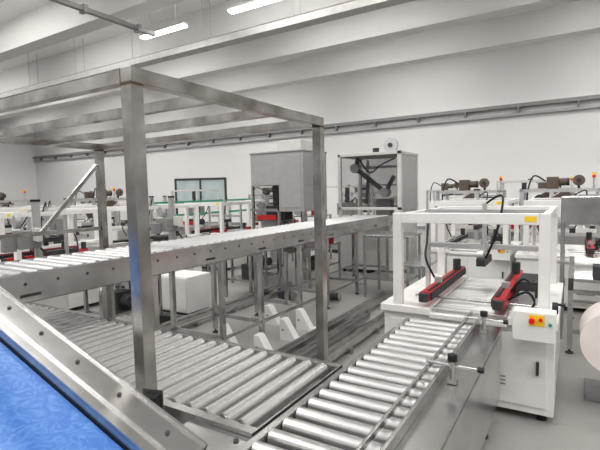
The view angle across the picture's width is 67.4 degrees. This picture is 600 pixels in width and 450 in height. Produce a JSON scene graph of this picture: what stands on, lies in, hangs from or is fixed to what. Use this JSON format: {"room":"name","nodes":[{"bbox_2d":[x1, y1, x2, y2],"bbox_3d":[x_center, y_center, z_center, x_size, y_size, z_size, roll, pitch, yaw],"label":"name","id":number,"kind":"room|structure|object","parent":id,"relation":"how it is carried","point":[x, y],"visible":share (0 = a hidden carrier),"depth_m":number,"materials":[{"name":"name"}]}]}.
{"room":"factory floor","nodes":[
{"label":"factory floor","id":0,"kind":"room"},
{"bbox_2d":[0,133,37,220],"bbox_3d":[-27.482,-3.248,26.078,0.200,7.500,24.200,1,5,31],"label":"wall","id":1,"kind":"structure","parent":0,"point":[17,165],"depth_m":35.00,"materials":[{"name":"paint"}]},
{"bbox_2d":[0,0,184,61],"bbox_3d":[-5.762,-5.947,12.418,51.000,0.900,0.500,1,5,31],"label":"beam","id":2,"kind":"structure","parent":1,"relation":"attached to","point":[52,23],"depth_m":12.92,"materials":[{"name":"paint"}]},
{"bbox_2d":[0,0,354,93],"bbox_3d":[-4.303,-6.155,14.799,51.000,0.900,0.500,1,5,31],"label":"beam","id":3,"kind":"structure","parent":1,"relation":"attached to","point":[116,49],"depth_m":14.71,"materials":[{"name":"paint"}]},
{"bbox_2d":[0,0,577,118],"bbox_3d":[-2.845,-6.363,17.180,51.000,0.900,0.500,1,5,31],"label":"beam","id":4,"kind":"structure","parent":1,"relation":"attached to","point":[417,16],"depth_m":14.52,"materials":[{"name":"paint"}]},
{"bbox_2d":[0,0,599,128],"bbox_3d":[-1.177,-6.600,19.901,51.000,0.900,0.500,1,5,31],"label":"beam","id":5,"kind":"structure","parent":1,"relation":"attached to","point":[582,17],"depth_m":16.71,"materials":[{"name":"paint"}]},
{"bbox_2d":[0,0,579,118],"bbox_3d":[-4.080,-6.687,15.145,51.000,0.100,17.500,1,5,31],"label":"ceiling","id":6,"kind":"structure","parent":0,"point":[9,9],"depth_m":14.60,"materials":[{"name":"paint"}]},
{"bbox_2d":[50,0,155,36],"bbox_3d":[-6.929,-5.277,7.077,0.200,1.400,11.600,1,5,31],"label":"ceiling track","id":7,"kind":"object","parent":6,"relation":"hanging from","point":[83,9],"visible":1,"depth_m":10.70,"materials":[{"name":"grey metal"}]},
{"bbox_2d":[139,8,187,38],"bbox_3d":[-3.737,-5.825,12.188,1.700,1.200,0.200,1,5,31],"label":"lamp","id":8,"kind":"object","parent":6,"relation":"hanging from","point":[180,25],"visible":0.76,"depth_m":12.07,"materials":[{"name":"white paint"}]},
{"bbox_2d":[0,0,414,98],"bbox_3d":[-9.045,-5.891,16.639,41.000,1.480,0.350,1,5,31],"label":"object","id":9,"kind":"object","parent":6,"relation":"hanging from","point":[356,7],"visible":0.84,"depth_m":12.16,"materials":[{"name":"white metal"}]},
{"bbox_2d":[227,0,279,13],"bbox_3d":[-1.006,-5.765,10.521,1.700,1.200,0.200,1,5,31],"label":"lamp","id":10,"kind":"object","parent":6,"relation":"hanging from","point":[248,5],"visible":1,"depth_m":10.65,"materials":[{"name":"white paint"}]},
{"bbox_2d":[4,220,599,449],"bbox_3d":[-5.603,1.033,12.931,51.000,0.100,24.000,1,5,31],"label":"floor","id":11,"kind":"structure","parent":0,"point":[575,422],"depth_m":4.97,"materials":[{"name":"grey concrete"}]},
{"bbox_2d":[0,190,30,232],"bbox_3d":[-8.883,-0.004,13.377,1.300,2.050,1.104,1,5,31],"label":"machine","id":12,"kind":"object","parent":11,"relation":"on","point":[3,203],"visible":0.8,"depth_m":13.21,"materials":[{"name":"white paint"}]},
{"bbox_2d":[0,201,56,234],"bbox_3d":[-7.211,0.278,11.145,1.410,1.740,1.800,1,5,31],"label":"machine","id":13,"kind":"object","parent":11,"relation":"on","point":[7,225],"visible":0.14,"depth_m":11.09,"materials":[{"name":"white paint"}]},
{"bbox_2d":[0,199,68,309],"bbox_3d":[-3.470,0.557,5.911,0.650,1.780,0.700,3,6,43],"label":"machine","id":14,"kind":"object","parent":11,"relation":"on","point":[35,242],"visible":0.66,"depth_m":5.78,"materials":[{"name":"white paint"}]},
{"bbox_2d":[0,200,98,253],"bbox_3d":[-5.641,0.321,10.070,1.410,1.740,1.800,1,5,31],"label":"machine","id":15,"kind":"object","parent":11,"relation":"on","point":[89,242],"visible":0.3,"depth_m":9.95,"materials":[{"name":"white paint"}]},
{"bbox_2d":[0,202,114,308],"bbox_3d":[-4.171,0.491,7.302,1.410,1.740,1.800,1,5,31],"label":"machine","id":16,"kind":"object","parent":11,"relation":"on","point":[67,245],"visible":0.22,"depth_m":7.21,"materials":[{"name":"white paint"}]},
{"bbox_2d":[49,198,79,248],"bbox_3d":[-4.645,0.358,8.987,0.650,1.780,0.700,2,6,40],"label":"machine","id":17,"kind":"object","parent":11,"relation":"on","point":[57,224],"visible":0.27,"depth_m":8.78,"materials":[{"name":"white paint"}]},
{"bbox_2d":[70,189,114,225],"bbox_3d":[-7.524,-0.240,16.169,1.300,2.050,1.104,1,5,31],"label":"machine","id":18,"kind":"object","parent":11,"relation":"on","point":[87,195],"visible":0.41,"depth_m":15.93,"materials":[{"name":"white paint"}]},
{"bbox_2d":[72,187,127,239],"bbox_3d":[-5.168,0.001,12.163,1.104,2.050,1.300,1,5,31],"label":"machine","id":19,"kind":"object","parent":11,"relation":"on","point":[117,232],"visible":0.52,"depth_m":11.98,"materials":[{"name":"white paint"}]},
{"bbox_2d":[72,202,127,228],"bbox_3d":[-5.989,0.047,13.904,1.410,1.740,1.800,1,5,31],"label":"machine","id":20,"kind":"object","parent":11,"relation":"on","point":[118,203],"visible":0.1,"depth_m":13.67,"materials":[{"name":"white paint"}]},
{"bbox_2d":[0,286,207,449],"bbox_3d":[-1.549,0.972,1.776,2.068,1.473,1.202,1,5,31],"label":"conveyor","id":21,"kind":"object","parent":11,"relation":"on","point":[55,394],"visible":1,"depth_m":1.84,"materials":[{"name":"silver metal"}]},
{"bbox_2d":[110,242,130,315],"bbox_3d":[-2.600,0.800,7.190,0.500,1.070,0.800,1,5,31],"label":"stand","id":22,"kind":"object","parent":11,"relation":"on","point":[127,284],"visible":0.06,"depth_m":6.96,"materials":[{"name":"silver metal"}]},
{"bbox_2d":[83,244,162,318],"bbox_3d":[-2.345,0.833,5.978,0.600,1.170,0.800,1,5,31],"label":"stand","id":23,"kind":"object","parent":11,"relation":"on","point":[121,298],"visible":0.33,"depth_m":5.82,"materials":[{"name":"silver metal"}]},
{"bbox_2d":[89,307,131,316],"bbox_3d":[-2.339,1.102,5.998,0.500,0.030,0.700,1,5,31],"label":"shelf","id":24,"kind":"object","parent":23,"relation":"attached to","point":[119,311],"depth_m":5.79,"materials":[{"name":"silver metal"}]},
{"bbox_2d":[149,196,157,235],"bbox_3d":[-3.587,0.195,10.877,0.700,1.780,0.650,-5,6,-45],"label":"machine","id":25,"kind":"object","parent":11,"relation":"on","point":[155,216],"visible":0.14,"depth_m":10.79,"materials":[{"name":"white paint"}]},
{"bbox_2d":[107,199,201,285],"bbox_3d":[-3.110,0.326,9.225,1.410,1.740,1.800,1,5,31],"label":"machine","id":26,"kind":"object","parent":11,"relation":"on","point":[158,237],"visible":0.16,"depth_m":9.20,"materials":[{"name":"white paint"}]},
{"bbox_2d":[155,196,167,234],"bbox_3d":[-4.137,-0.011,13.850,0.650,1.780,0.700,0,4,17],"label":"machine","id":27,"kind":"object","parent":11,"relation":"on","point":[164,197],"visible":0.14,"depth_m":13.80,"materials":[{"name":"white paint"}]},
{"bbox_2d":[0,66,327,393],"bbox_3d":[-1.501,0.371,3.668,2.950,2.390,1.900,1,5,31],"label":"frame","id":28,"kind":"object","parent":11,"relation":"on","point":[132,80],"visible":0.92,"depth_m":2.74,"materials":[{"name":"silver metal"}]},
{"bbox_2d":[143,388,163,409],"bbox_3d":[-0.679,0.912,2.058,0.100,0.310,0.056,0,4,11],"label":"sensor","id":29,"kind":"object","parent":28,"relation":"attached to","point":[155,395],"visible":0.14,"depth_m":2.06,"materials":[{"name":"black plastic"}]},
{"bbox_2d":[159,313,181,323],"bbox_3d":[-1.754,1.308,6.154,0.410,0.170,0.160,0,4,14],"label":"motor","id":30,"kind":"object","parent":11,"relation":"on","point":[164,317],"visible":0.2,"depth_m":6.10,"materials":[{"name":"grey paint"}]},
{"bbox_2d":[150,196,193,270],"bbox_3d":[-2.336,0.363,8.201,0.650,1.780,0.700,2,5,35],"label":"machine","id":31,"kind":"object","parent":11,"relation":"on","point":[170,224],"visible":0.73,"depth_m":8.01,"materials":[{"name":"white paint"}]},
{"bbox_2d":[25,302,342,438],"bbox_3d":[-1.465,1.215,3.297,3.510,0.760,0.930,1,5,31],"label":"conveyor","id":32,"kind":"object","parent":11,"relation":"on","point":[240,389],"visible":0.66,"depth_m":2.69,"materials":[{"name":"silver metal"}]},
{"bbox_2d":[183,419,249,449],"bbox_3d":[-0.426,0.993,1.963,0.365,0.112,0.248,1,5,31],"label":"plate","id":33,"kind":"object","parent":32,"relation":"attached to","point":[217,438],"visible":0.47,"depth_m":2.00,"materials":[{"name":"silver metal"}]},
{"bbox_2d":[161,270,210,314],"bbox_3d":[-1.806,1.040,7.011,0.650,0.580,0.512,1,5,31],"label":"base cabinet","id":34,"kind":"object","parent":11,"relation":"on","point":[193,288],"visible":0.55,"depth_m":6.82,"materials":[{"name":"paint"}]},
{"bbox_2d":[171,189,219,234],"bbox_3d":[-3.442,-0.192,14.939,1.150,1.950,1.050,1,5,31],"label":"machine","id":35,"kind":"object","parent":11,"relation":"on","point":[181,229],"visible":0.4,"depth_m":14.72,"materials":[{"name":"white paint"}]},
{"bbox_2d":[0,215,392,340],"bbox_3d":[-0.379,0.703,6.314,0.830,1.290,7.600,1,5,31],"label":"conveyor","id":36,"kind":"object","parent":11,"relation":"on","point":[38,278],"visible":0.87,"depth_m":4.84,"materials":[{"name":"silver metal"}]},
{"bbox_2d":[174,177,226,213],"bbox_3d":[-3.567,-0.504,16.292,2.020,2.380,0.660,-1,4,6],"label":"window","id":37,"kind":"structure","parent":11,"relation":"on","point":[220,183],"depth_m":16.22,"materials":[{"name":"clear glass"}]},
{"bbox_2d":[150,198,251,235],"bbox_3d":[-2.757,0.050,13.689,0.090,1.620,4.460,1,5,31],"label":"fence","id":38,"kind":"object","parent":11,"relation":"on","point":[195,201],"visible":0.26,"depth_m":13.50,"materials":[{"name":"metal"}]},
{"bbox_2d":[184,196,261,267],"bbox_3d":[-1.945,0.145,11.318,1.410,1.740,1.800,1,5,31],"label":"machine","id":39,"kind":"object","parent":11,"relation":"on","point":[224,215],"visible":0.32,"depth_m":11.02,"materials":[{"name":"white paint"}]},
{"bbox_2d":[160,281,292,328],"bbox_3d":[-1.023,1.236,6.909,0.160,0.170,3.300,1,5,31],"label":"rail","id":40,"kind":"object","parent":11,"relation":"on","point":[202,313],"visible":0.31,"depth_m":6.51,"materials":[{"name":"silver metal"}]},
{"bbox_2d":[218,323,238,343],"bbox_3d":[-0.817,1.305,5.285,0.260,0.260,0.123,1,5,26],"label":"bracket","id":41,"kind":"object","parent":11,"relation":"on","point":[233,339],"visible":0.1,"depth_m":5.28,"materials":[{"name":"white paint"}]},
{"bbox_2d":[224,229,280,296],"bbox_3d":[-0.846,0.647,8.042,0.600,1.170,0.900,1,5,31],"label":"stand","id":42,"kind":"object","parent":11,"relation":"on","point":[247,275],"visible":0.35,"depth_m":7.86,"materials":[{"name":"silver metal"}]},
{"bbox_2d":[228,271,276,281],"bbox_3d":[-0.840,0.916,8.062,0.500,0.030,0.800,1,5,31],"label":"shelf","id":43,"kind":"object","parent":42,"relation":"attached to","point":[243,277],"depth_m":7.90,"materials":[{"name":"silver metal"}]},
{"bbox_2d":[231,252,283,286],"bbox_3d":[-0.844,0.645,9.100,0.900,1.020,0.700,1,5,31],"label":"stand","id":44,"kind":"object","parent":11,"relation":"on","point":[267,261],"visible":0.23,"depth_m":8.95,"materials":[{"name":"silver metal"}]},
{"bbox_2d":[234,264,282,270],"bbox_3d":[-0.840,0.839,9.114,0.800,0.030,0.600,1,5,31],"label":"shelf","id":45,"kind":"object","parent":44,"relation":"attached to","point":[272,266],"depth_m":8.98,"materials":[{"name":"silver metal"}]},
{"bbox_2d":[248,187,272,225],"bbox_3d":[-1.111,-0.381,16.109,1.300,2.050,1.104,1,5,31],"label":"machine","id":46,"kind":"object","parent":11,"relation":"on","point":[264,190],"visible":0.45,"depth_m":16.05,"materials":[{"name":"white paint"}]},
{"bbox_2d":[254,332,272,349],"bbox_3d":[-0.357,1.324,4.887,0.260,0.260,0.123,1,5,26],"label":"bracket","id":47,"kind":"object","parent":11,"relation":"on","point":[260,340],"visible":0.33,"depth_m":4.88,"materials":[{"name":"white paint"}]},
{"bbox_2d":[255,193,282,264],"bbox_3d":[-0.799,0.121,11.025,0.650,1.780,0.700,1,5,31],"label":"machine","id":48,"kind":"object","parent":11,"relation":"on","point":[261,205],"visible":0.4,"depth_m":10.85,"materials":[{"name":"white paint"}]},
{"bbox_2d":[265,304,280,325],"bbox_3d":[-0.339,1.230,6.161,0.260,0.260,0.123,1,5,26],"label":"bracket","id":49,"kind":"object","parent":11,"relation":"on","point":[270,310],"visible":0.81,"depth_m":6.14,"materials":[{"name":"white paint"}]},
{"bbox_2d":[246,199,307,254],"bbox_3d":[-0.710,-0.059,13.718,1.410,1.740,1.800,1,5,31],"label":"machine","id":50,"kind":"object","parent":11,"relation":"on","point":[263,200],"visible":0.02,"depth_m":13.40,"materials":[{"name":"white paint"}]},
{"bbox_2d":[278,287,296,299],"bbox_3d":[-0.219,1.166,7.611,0.160,0.170,0.410,-4,5,-35],"label":"motor","id":51,"kind":"object","parent":11,"relation":"on","point":[292,294],"visible":0.66,"depth_m":7.48,"materials":[{"name":"grey paint"}]},
{"bbox_2d":[249,139,326,279],"bbox_3d":[-0.225,-0.369,9.866,1.360,2.900,1.040,1,5,31],"label":"machine","id":52,"kind":"object","parent":11,"relation":"on","point":[288,169],"visible":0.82,"depth_m":9.38,"materials":[{"name":"white paint"}]},
{"bbox_2d":[280,317,298,341],"bbox_3d":[-0.104,1.274,5.492,0.260,0.260,0.123,1,5,26],"label":"bracket","id":53,"kind":"object","parent":11,"relation":"on","point":[288,332],"visible":0.88,"depth_m":5.47,"materials":[{"name":"white paint"}]},
{"bbox_2d":[296,308,315,330],"bbox_3d":[0.088,1.240,5.901,0.260,0.260,0.123,1,5,26],"label":"bracket","id":54,"kind":"object","parent":11,"relation":"on","point":[303,322],"visible":0.88,"depth_m":5.88,"materials":[{"name":"white paint"}]},
{"bbox_2d":[292,211,331,260],"bbox_3d":[0.304,0.217,11.828,0.800,1.420,0.800,1,5,31],"label":"stand","id":55,"kind":"object","parent":11,"relation":"on","point":[296,214],"visible":0.16,"depth_m":11.75,"materials":[{"name":"silver metal"}]},
{"bbox_2d":[295,237,340,288],"bbox_3d":[0.377,0.654,8.940,0.350,0.970,1.300,1,5,31],"label":"stand","id":56,"kind":"object","parent":11,"relation":"on","point":[310,246],"visible":0.33,"depth_m":8.70,"materials":[{"name":"silver metal"}]},
{"bbox_2d":[302,261,337,271],"bbox_3d":[0.381,0.823,8.953,0.250,0.030,1.200,1,5,31],"label":"shelf","id":57,"kind":"object","parent":56,"relation":"attached to","point":[306,269],"depth_m":8.66,"materials":[{"name":"silver metal"}]},
{"bbox_2d":[275,291,386,353],"bbox_3d":[0.503,1.278,5.860,0.160,0.170,3.300,1,5,31],"label":"rail","id":58,"kind":"object","parent":11,"relation":"on","point":[307,338],"visible":0.46,"depth_m":5.75,"materials":[{"name":"silver metal"}]},
{"bbox_2d":[292,310,369,357],"bbox_3d":[0.361,1.327,5.245,0.160,0.170,2.100,1,5,31],"label":"rail","id":59,"kind":"object","parent":11,"relation":"on","point":[351,325],"visible":0.44,"depth_m":5.34,"materials":[{"name":"silver metal"}]},
{"bbox_2d":[329,290,340,300],"bbox_3d":[0.457,1.169,7.366,0.410,0.170,0.160,0,4,20],"label":"motor","id":60,"kind":"object","parent":11,"relation":"on","point":[334,296],"visible":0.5,"depth_m":7.27,"materials":[{"name":"grey paint"}]},
{"bbox_2d":[313,311,384,361],"bbox_3d":[0.861,1.290,5.583,0.160,0.170,3.000,1,5,31],"label":"rail","id":61,"kind":"object","parent":11,"relation":"on","point":[344,345],"visible":0.43,"depth_m":5.11,"materials":[{"name":"silver metal"}]},
{"bbox_2d":[327,185,373,252],"bbox_3d":[1.450,-0.186,13.354,1.150,1.950,1.050,1,5,31],"label":"machine","id":62,"kind":"object","parent":11,"relation":"on","point":[347,203],"visible":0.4,"depth_m":13.16,"materials":[{"name":"grey metal"}]},
{"bbox_2d":[342,183,380,216],"bbox_3d":[2.235,-0.478,16.403,1.300,2.050,1.104,1,5,31],"label":"machine","id":63,"kind":"object","parent":11,"relation":"on","point":[363,188],"visible":0.2,"depth_m":16.28,"materials":[{"name":"white paint"}]},
{"bbox_2d":[237,311,501,449],"bbox_3d":[0.534,1.197,2.494,0.744,0.823,2.820,1,5,31],"label":"conveyor","id":64,"kind":"object","parent":11,"relation":"on","point":[387,397],"visible":0.98,"depth_m":2.33,"materials":[{"name":"silver metal"}]},
{"bbox_2d":[426,353,483,384],"bbox_3d":[0.832,0.776,2.427,0.300,0.155,0.052,1,5,31],"label":"clamp","id":65,"kind":"object","parent":64,"relation":"on","point":[451,357],"visible":1,"depth_m":2.42,"materials":[{"name":"silver metal"}]},
{"bbox_2d":[464,310,507,333],"bbox_3d":[1.343,0.703,3.261,0.300,0.155,0.052,1,5,31],"label":"clamp","id":66,"kind":"object","parent":64,"relation":"on","point":[483,314],"visible":1,"depth_m":3.25,"materials":[{"name":"silver metal"}]},
{"bbox_2d":[342,193,397,215],"bbox_3d":[2.318,-0.202,14.726,1.800,1.740,1.410,1,5,31],"label":"machine","id":67,"kind":"object","parent":11,"relation":"on","point":[375,197],"visible":0.07,"depth_m":14.55,"materials":[{"name":"white paint"}]},
{"bbox_2d":[338,138,417,271],"bbox_3d":[1.778,-0.450,10.149,1.440,2.930,1.180,1,5,31],"label":"machine","id":68,"kind":"object","parent":11,"relation":"on","point":[407,162],"visible":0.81,"depth_m":9.85,"materials":[{"name":"white paint"}]},
{"bbox_2d":[362,231,421,296],"bbox_3d":[1.579,0.674,7.676,0.800,1.060,0.700,1,5,31],"label":"stand","id":69,"kind":"object","parent":11,"relation":"on","point":[380,276],"visible":0.89,"depth_m":7.59,"materials":[{"name":"silver metal"}]},
{"bbox_2d":[367,272,417,282],"bbox_3d":[1.584,0.888,7.692,0.700,0.030,0.600,1,5,31],"label":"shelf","id":70,"kind":"object","parent":69,"relation":"attached to","point":[383,276],"depth_m":7.61,"materials":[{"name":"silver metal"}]},
{"bbox_2d":[404,253,447,277],"bbox_3d":[1.808,0.886,6.496,0.350,0.800,1.200,1,5,31],"label":"stand","id":71,"kind":"object","parent":11,"relation":"on","point":[419,262],"visible":0.39,"depth_m":6.19,"materials":[{"name":"silver metal"}]},
{"bbox_2d":[426,182,466,208],"bbox_3d":[5.003,-0.451,15.180,1.300,2.050,1.104,1,5,31],"label":"machine","id":72,"kind":"object","parent":11,"relation":"on","point":[455,185],"visible":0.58,"depth_m":15.11,"materials":[{"name":"white paint"}]},
{"bbox_2d":[435,193,495,225],"bbox_3d":[4.334,-0.033,11.807,1.410,1.740,1.800,1,5,31],"label":"machine","id":73,"kind":"object","parent":11,"relation":"on","point":[457,196],"visible":0.03,"depth_m":11.38,"materials":[{"name":"white paint"}]},
{"bbox_2d":[436,176,505,241],"bbox_3d":[3.718,-0.029,9.830,1.300,2.050,1.104,1,5,31],"label":"machine","id":74,"kind":"object","parent":11,"relation":"on","point":[464,185],"visible":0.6,"depth_m":9.68,"materials":[{"name":"white paint"}]},
{"bbox_2d":[424,191,521,279],"bbox_3d":[3.078,0.283,7.900,1.410,1.740,1.800,1,5,31],"label":"machine","id":75,"kind":"object","parent":11,"relation":"on","point":[500,267],"visible":0.48,"depth_m":7.35,"materials":[{"name":"white paint"}]},
{"bbox_2d":[381,194,565,420],"bbox_3d":[1.690,0.583,4.237,1.410,1.740,1.800,1,5,31],"label":"machine","id":76,"kind":"object","parent":11,"relation":"on","point":[531,304],"visible":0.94,"depth_m":3.77,"materials":[{"name":"white paint"}]},
{"bbox_2d":[469,189,487,239],"bbox_3d":[3.542,0.172,8.994,0.650,1.780,0.700,2,5,35],"label":"machine","id":77,"kind":"object","parent":11,"relation":"on","point":[476,191],"visible":0.18,"depth_m":9.00,"materials":[{"name":"white paint"}]},
{"bbox_2d":[496,180,553,240],"bbox_3d":[5.408,-0.090,10.820,1.150,1.950,1.050,1,5,31],"label":"machine","id":78,"kind":"object","parent":11,"relation":"on","point":[524,182],"visible":0.15,"depth_m":10.56,"materials":[{"name":"white paint"}]},
{"bbox_2d":[519,177,575,227],"bbox_3d":[6.729,-0.276,12.256,1.300,2.050,1.104,1,5,31],"label":"machine","id":79,"kind":"object","parent":11,"relation":"on","point":[541,185],"visible":0.2,"depth_m":12.19,"materials":[{"name":"white paint"}]},
{"bbox_2d":[515,190,599,308],"bbox_3d":[4.194,0.325,6.985,1.410,1.740,1.800,1,5,31],"label":"machine","id":80,"kind":"object","parent":11,"relation":"on","point":[529,260],"visible":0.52,"depth_m":6.61,"materials":[{"name":"white paint"}]},
{"bbox_2d":[520,172,599,244],"bbox_3d":[4.987,0.029,8.646,1.300,2.050,1.104,1,5,31],"label":"machine","id":81,"kind":"object","parent":11,"relation":"on","point":[553,183],"visible":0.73,"depth_m":8.46,"materials":[{"name":"white paint"}]},
{"bbox_2d":[560,195,599,338],"bbox_3d":[3.491,0.498,5.255,0.780,1.680,0.500,1,5,31],"label":"hopper","id":82,"kind":"object","parent":11,"relation":"on","point":[577,209],"visible":0.95,"depth_m":5.13,"materials":[{"name":"silver metal"}]},
{"bbox_2d":[565,256,599,353],"bbox_3d":[3.526,0.908,5.328,0.630,0.850,1.700,1,5,31],"label":"conveyor","id":83,"kind":"object","parent":11,"relation":"on","point":[580,268],"visible":0.92,"depth_m":4.84,"materials":[{"name":"silver metal"}]},
{"bbox_2d":[574,193,595,228],"bbox_3d":[6.979,0.026,10.191,1.410,1.740,1.800,1,5,31],"label":"machine","id":84,"kind":"object","parent":11,"relation":"on","point":[577,226],"visible":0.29,"depth_m":10.05,"materials":[{"name":"white paint"}]},
{"bbox_2d":[579,264,599,402],"bbox_3d":[2.561,0.917,3.651,0.500,1.120,0.760,1,5,31],"label":"machine","id":85,"kind":"object","parent":11,"relation":"on","point":[589,327],"visible":1,"depth_m":3.50,"materials":[{"name":"grey paint"}]},
{"bbox_2d":[33,32,599,225],"bbox_3d":[0.614,-3.655,22.942,51.000,7.500,0.200,1,5,31],"label":"wall","id":86,"kind":"structure","parent":0,"point":[563,144],"depth_m":19.81,"materials":[{"name":"paint"}]},
{"bbox_2d":[42,218,425,229],"bbox_3d":[0.637,0.018,23.113,51.000,0.150,0.030,1,5,31],"label":"baseboard","id":87,"kind":"structure","parent":86,"relation":"attached to","point":[233,223],"depth_m":25.74,"materials":[{"name":"grey paint"}]},
{"bbox_2d":[32,94,599,160],"bbox_3d":[0.484,-4.782,22.688,51.000,0.350,0.200,1,5,31],"label":"trim","id":88,"kind":"structure","parent":86,"relation":"attached to","point":[590,97],"depth_m":20.28,"materials":[{"name":"grey paint"}]},
{"bbox_2d":[34,104,599,162],"bbox_3d":[0.505,-4.559,22.730,51.000,0.100,0.140,1,5,31],"label":"trim","id":89,"kind":"structure","parent":86,"relation":"attached to","point":[598,105],"depth_m":20.59,"materials":[{"name":"grey metal"}]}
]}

